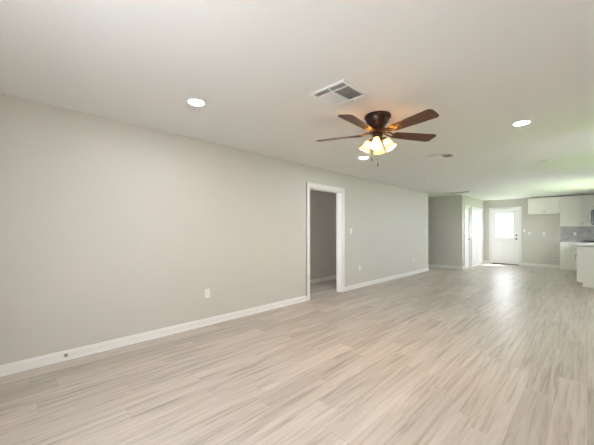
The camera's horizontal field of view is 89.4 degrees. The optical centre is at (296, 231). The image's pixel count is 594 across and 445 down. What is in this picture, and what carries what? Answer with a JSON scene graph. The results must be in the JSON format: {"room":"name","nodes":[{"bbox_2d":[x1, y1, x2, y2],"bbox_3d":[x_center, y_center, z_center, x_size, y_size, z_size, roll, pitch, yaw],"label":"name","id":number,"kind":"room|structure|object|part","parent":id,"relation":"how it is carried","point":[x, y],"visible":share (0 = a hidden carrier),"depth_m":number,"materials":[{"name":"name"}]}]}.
{"room":"empty living room","nodes":[
{"label":"empty living room","id":0,"kind":"room"},
{"bbox_2d":[0,93,427,364],"bbox_3d":[0.528,0.030,5.857,0.120,2.440,10.350,0,0,44],"label":"wall","id":1,"kind":"structure","parent":0,"point":[110,229],"depth_m":3.43,"materials":[{"name":"beige paint"}]},
{"bbox_2d":[0,296,306,376],"bbox_3d":[-1.423,1.202,3.739,0.022,0.095,4.592,0,0,44],"label":"baseboard","id":2,"kind":"structure","parent":1,"relation":"attached to","point":[36,362],"depth_m":3.29,"materials":[{"name":"white paint"}]},
{"bbox_2d":[205,289,209,297],"bbox_3d":[-1.191,0.825,3.989,0.010,0.116,0.072,0,0,44],"label":"wall outlet","id":3,"kind":"object","parent":1,"relation":"attached to","point":[207,291],"visible":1,"depth_m":3.98,"materials":[{"name":"white plastic"}]},
{"bbox_2d":[306,182,344,300],"bbox_3d":[0.536,0.181,5.849,0.142,2.138,1.166,0,0,44],"label":"trim","id":4,"kind":"structure","parent":1,"relation":"attached to","point":[340,194],"depth_m":6.17,"materials":[{"name":"white paint"}]},
{"bbox_2d":[345,268,428,290],"bbox_3d":[2.587,1.202,7.881,0.022,0.095,4.606,0,0,44],"label":"baseboard","id":5,"kind":"structure","parent":1,"relation":"attached to","point":[359,285],"depth_m":7.37,"materials":[{"name":"white paint"}]},
{"bbox_2d":[0,0,593,200],"bbox_3d":[2.510,-1.250,6.617,7.840,0.120,14.440,0,0,44],"label":"ceiling","id":6,"kind":"structure","parent":0,"point":[485,67],"depth_m":2.29,"materials":[{"name":"paint"}]},
{"bbox_2d":[186,98,205,106],"bbox_3d":[-0.928,-1.186,2.764,0.176,0.008,0.176,0,0,44],"label":"recessed light","id":7,"kind":"object","parent":6,"relation":"in","point":[192,101],"visible":1,"depth_m":2.76,"materials":[{"name":"white glass"}]},
{"bbox_2d":[189,100,203,105],"bbox_3d":[-0.928,-1.187,2.764,0.132,0.006,0.132,0,0,44],"label":"diffuser","id":8,"kind":"object","parent":7,"relation":"attached to","point":[192,102],"depth_m":2.76,"materials":[{"name":"white plastic"}]},
{"bbox_2d":[310,79,367,106],"bbox_3d":[0.363,-1.170,2.603,0.360,0.040,0.364,0,0,44],"label":"ceiling vent","id":9,"kind":"object","parent":6,"relation":"in","point":[341,92],"visible":1,"depth_m":2.59,"materials":[{"name":"white metal"}]},
{"bbox_2d":[316,109,438,165],"bbox_3d":[0.805,-0.930,3.058,1.272,0.520,1.236,0,0,44],"label":"ceiling fan","id":10,"kind":"object","parent":6,"relation":"hanging from","point":[376,121],"visible":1,"depth_m":3.01,"materials":[{"name":"brown wood"}]},
{"bbox_3d":[0.447,-1.005,3.253,0.488,0.007,0.154,0,12,23],"label":"blade","id":11,"kind":"part","parent":10,"relation":"part of","materials":[{"name":"brown wood"}]},
{"bbox_3d":[0.560,-1.005,2.777,0.154,0.007,0.488,16,10,40],"label":"blade","id":12,"kind":"part","parent":10,"relation":"part of","materials":[{"name":"brown wood"}]},
{"bbox_3d":[0.731,-0.890,3.134,0.122,0.112,0.122,33,12,19],"label":"lamp shade","id":13,"kind":"part","parent":10,"relation":"part of","materials":[{"name":"white glass"}]},
{"bbox_3d":[0.790,-0.890,2.993,0.122,0.112,0.122,0,-31,22],"label":"lamp shade","id":14,"kind":"part","parent":10,"relation":"part of","materials":[{"name":"white glass"}]},
{"bbox_3d":[0.871,-0.890,3.193,0.122,0.112,0.122,0,31,22],"label":"lamp shade","id":15,"kind":"part","parent":10,"relation":"part of","materials":[{"name":"white glass"}]},
{"bbox_3d":[0.931,-0.890,3.053,0.122,0.112,0.122,-33,-12,19],"label":"lamp shade","id":16,"kind":"part","parent":10,"relation":"part of","materials":[{"name":"white glass"}]},
{"bbox_3d":[1.235,-1.005,3.190,0.488,0.007,0.154,0,-12,-13],"label":"blade","id":17,"kind":"part","parent":10,"relation":"part of","materials":[{"name":"brown wood"}]},
{"bbox_3d":[1.048,-1.005,2.738,0.154,0.007,0.488,14,-7,-31],"label":"blade","id":18,"kind":"part","parent":10,"relation":"part of","materials":[{"name":"brown wood"}]},
{"bbox_2d":[425,152,456,159],"bbox_3d":[2.277,-1.170,4.737,0.360,0.040,0.364,0,0,44],"label":"ceiling vent","id":19,"kind":"object","parent":6,"relation":"in","point":[444,155],"visible":1,"depth_m":4.73,"materials":[{"name":"white metal"}]},
{"bbox_2d":[448,191,470,193],"bbox_3d":[4.979,-1.187,9.210,0.630,0.007,0.380,0,0,44],"label":"ceiling vent","id":20,"kind":"object","parent":6,"relation":"in","point":[462,191],"visible":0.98,"depth_m":9.19,"materials":[{"name":"white metal"}]},
{"bbox_2d":[512,120,531,125],"bbox_3d":[2.464,-1.186,3.293,0.176,0.008,0.176,0,0,44],"label":"recessed light","id":21,"kind":"object","parent":6,"relation":"in","point":[522,122],"visible":1,"depth_m":3.28,"materials":[{"name":"white"}]},
{"bbox_2d":[514,121,528,124],"bbox_3d":[2.464,-1.187,3.293,0.132,0.006,0.132,0,0,44],"label":"diffuser","id":22,"kind":"object","parent":21,"relation":"attached to","point":[518,122],"depth_m":3.29,"materials":[{"name":"white plastic"}]},
{"bbox_2d":[0,263,593,444],"bbox_3d":[2.510,1.300,6.617,7.840,0.100,14.440,0,0,44],"label":"floor","id":23,"kind":"structure","parent":0,"point":[483,353],"depth_m":2.55,"materials":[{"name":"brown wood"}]},
{"bbox_2d":[560,242,577,269],"bbox_3d":[8.939,0.801,9.820,0.470,0.898,0.655,0,0,44],"label":"base cabinet","id":24,"kind":"object","parent":23,"relation":"on","point":[568,252],"visible":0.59,"depth_m":9.64,"materials":[{"name":"white paint"}]},
{"bbox_3d":[8.741,0.823,9.616,0.464,0.625,0.022,0,0,44],"label":"door","id":25,"kind":"part","parent":24,"relation":"part of","materials":[{"name":"white paint"}]},
{"bbox_3d":[8.741,0.431,9.616,0.464,0.148,0.022,0,0,44],"label":"drawer","id":26,"kind":"part","parent":24,"relation":"part of","materials":[{"name":"white paint"}]},
{"bbox_2d":[575,247,593,287],"bbox_3d":[7.437,0.801,7.471,0.710,0.898,2.478,0,0,44],"label":"base cabinet","id":27,"kind":"object","parent":23,"relation":"on","point":[585,255],"visible":0.84,"depth_m":6.71,"materials":[{"name":"white paint"}]},
{"bbox_2d":[576,242,593,246],"bbox_3d":[7.439,0.332,7.456,0.685,0.038,2.502,0,0,44],"label":"countertop","id":28,"kind":"structure","parent":27,"relation":"on","point":[579,244],"depth_m":7.06,"materials":[{"name":"stone"}]},
{"bbox_2d":[310,189,335,279],"bbox_3d":[-0.534,0.030,6.363,0.120,2.440,5.400,0,0,44],"label":"wall","id":29,"kind":"structure","parent":0,"point":[322,204],"depth_m":7.49,"materials":[{"name":"beige paint"}]},
{"bbox_2d":[310,275,335,283],"bbox_3d":[-0.030,1.202,6.781,0.022,0.095,4.100,0,0,44],"label":"baseboard","id":30,"kind":"structure","parent":29,"relation":"attached to","point":[322,279],"depth_m":7.46,"materials":[{"name":"white paint"}]},
{"bbox_2d":[428,195,457,265],"bbox_3d":[4.085,0.030,11.162,3.540,2.440,0.120,0,0,44],"label":"wall","id":31,"kind":"structure","parent":0,"point":[442,210],"depth_m":10.21,"materials":[{"name":"beige paint"}]},
{"bbox_2d":[428,264,462,269],"bbox_3d":[4.084,1.202,11.064,3.674,0.095,0.022,0,0,44],"label":"baseboard","id":32,"kind":"structure","parent":31,"relation":"attached to","point":[429,265],"depth_m":10.16,"materials":[{"name":"white paint"}]},
{"bbox_2d":[458,195,483,265],"bbox_3d":[6.374,0.030,10.894,0.120,2.440,2.920,0,0,44],"label":"wall","id":33,"kind":"structure","parent":0,"point":[463,200],"depth_m":9.88,"materials":[{"name":"beige paint"}]},
{"bbox_2d":[465,208,469,267],"bbox_3d":[5.778,0.227,10.211,0.088,2.023,0.542,0,0,44],"label":"door","id":34,"kind":"structure","parent":33,"relation":"in","point":[467,239],"depth_m":10.26,"materials":[{"name":"white paint"}]},
{"bbox_2d":[464,205,470,266],"bbox_3d":[5.775,0.193,10.214,0.077,2.115,0.700,0,0,44],"label":"trim","id":35,"kind":"structure","parent":33,"relation":"attached to","point":[465,206],"depth_m":10.40,"materials":[{"name":"white paint"}]},
{"bbox_2d":[472,209,477,265],"bbox_3d":[6.418,0.227,10.866,0.065,2.023,0.754,0,0,44],"label":"door","id":36,"kind":"structure","parent":33,"relation":"in","point":[474,212],"depth_m":10.89,"materials":[{"name":"white paint"}]},
{"bbox_2d":[471,207,482,266],"bbox_3d":[6.676,0.193,11.144,0.077,2.115,1.670,0,0,44],"label":"trim","id":37,"kind":"structure","parent":33,"relation":"attached to","point":[474,208],"depth_m":10.93,"materials":[{"name":"white paint"}]},
{"bbox_2d":[477,210,481,263],"bbox_3d":[6.946,0.227,11.411,0.065,2.023,0.754,0,0,44],"label":"door","id":38,"kind":"structure","parent":33,"relation":"in","point":[479,213],"depth_m":11.40,"materials":[{"name":"white paint"}]},
{"bbox_2d":[484,194,592,264],"bbox_3d":[8.669,0.030,10.620,3.560,2.440,0.120,0,0,44],"label":"wall","id":39,"kind":"structure","parent":0,"point":[537,248],"depth_m":10.70,"materials":[{"name":"beige paint"}]},
{"bbox_2d":[492,209,518,264],"bbox_3d":[7.850,0.212,11.330,0.849,2.029,0.110,0,0,44],"label":"door","id":40,"kind":"structure","parent":39,"relation":"in","point":[505,250],"depth_m":11.32,"materials":[{"name":"white paint"}]},
{"bbox_3d":[7.849,-0.215,11.343,0.603,0.954,0.014,0,0,44],"label":"glazing frame","id":41,"kind":"part","parent":40,"relation":"part of","materials":[{"name":"white glass"}]},
{"bbox_2d":[489,207,521,264],"bbox_3d":[7.889,0.177,11.363,1.025,2.145,0.138,0,0,44],"label":"trim","id":42,"kind":"structure","parent":39,"relation":"attached to","point":[505,208],"depth_m":11.24,"materials":[{"name":"white paint"}]},
{"bbox_2d":[522,263,559,267],"bbox_3d":[8.601,1.202,10.587,1.077,0.095,0.022,0,0,44],"label":"baseboard","id":43,"kind":"structure","parent":39,"relation":"attached to","point":[523,264],"depth_m":10.57,"materials":[{"name":"white paint"}]},
{"bbox_2d":[528,197,559,214],"bbox_3d":[8.548,-0.875,10.386,0.848,0.560,0.385,0,0,44],"label":"upper cabinet","id":44,"kind":"object","parent":39,"relation":"attached to","point":[546,205],"visible":0.99,"depth_m":10.25,"materials":[{"name":"white paint"}]},
{"bbox_3d":[8.294,-0.875,10.426,0.420,0.554,0.022,0,0,44],"label":"door","id":45,"kind":"part","parent":44,"relation":"part of","materials":[{"name":"white paint"}]},
{"bbox_3d":[8.597,-0.875,10.132,0.418,0.554,0.022,0,0,44],"label":"door","id":46,"kind":"part","parent":44,"relation":"part of","materials":[{"name":"white paint"}]},
{"bbox_2d":[560,195,580,225],"bbox_3d":[9.040,-0.657,9.910,0.512,0.995,0.385,0,0,44],"label":"upper cabinet","id":47,"kind":"object","parent":39,"relation":"attached to","point":[570,206],"visible":0.97,"depth_m":9.81,"materials":[{"name":"white paint"}]},
{"bbox_2d":[561,226,593,240],"bbox_3d":[9.401,0.076,9.820,1.156,0.471,0.012,0,0,44],"label":"backsplash","id":48,"kind":"structure","parent":39,"relation":"attached to","point":[583,233],"depth_m":9.91,"materials":[{"name":"grey tile"}]},
{"bbox_2d":[581,194,593,225],"bbox_3d":[9.344,-0.657,9.616,0.330,0.995,0.385,0,0,44],"label":"upper cabinet","id":49,"kind":"object","parent":39,"relation":"attached to","point":[587,201],"visible":0.89,"depth_m":9.55,"materials":[{"name":"white paint"}]},
{"bbox_3d":[8.365,0.030,7.818,0.099,2.440,4.330,0,0,44],"label":"wall","id":50,"kind":"structure","parent":0,"visible":0},
{"bbox_3d":[8.684,-0.880,8.526,0.385,0.550,0.756,0,0,44],"label":"upper cabinet","id":51,"kind":"object","parent":50,"relation":"attached to","visible":0},
{"bbox_2d":[588,210,593,224],"bbox_3d":[8.638,-0.390,8.568,0.490,0.420,0.758,0,0,44],"label":"microwave","id":52,"kind":"object","parent":51,"relation":"attached to","point":[592,211],"visible":1,"depth_m":8.40,"materials":[{"name":"grey metal"}]}
]}

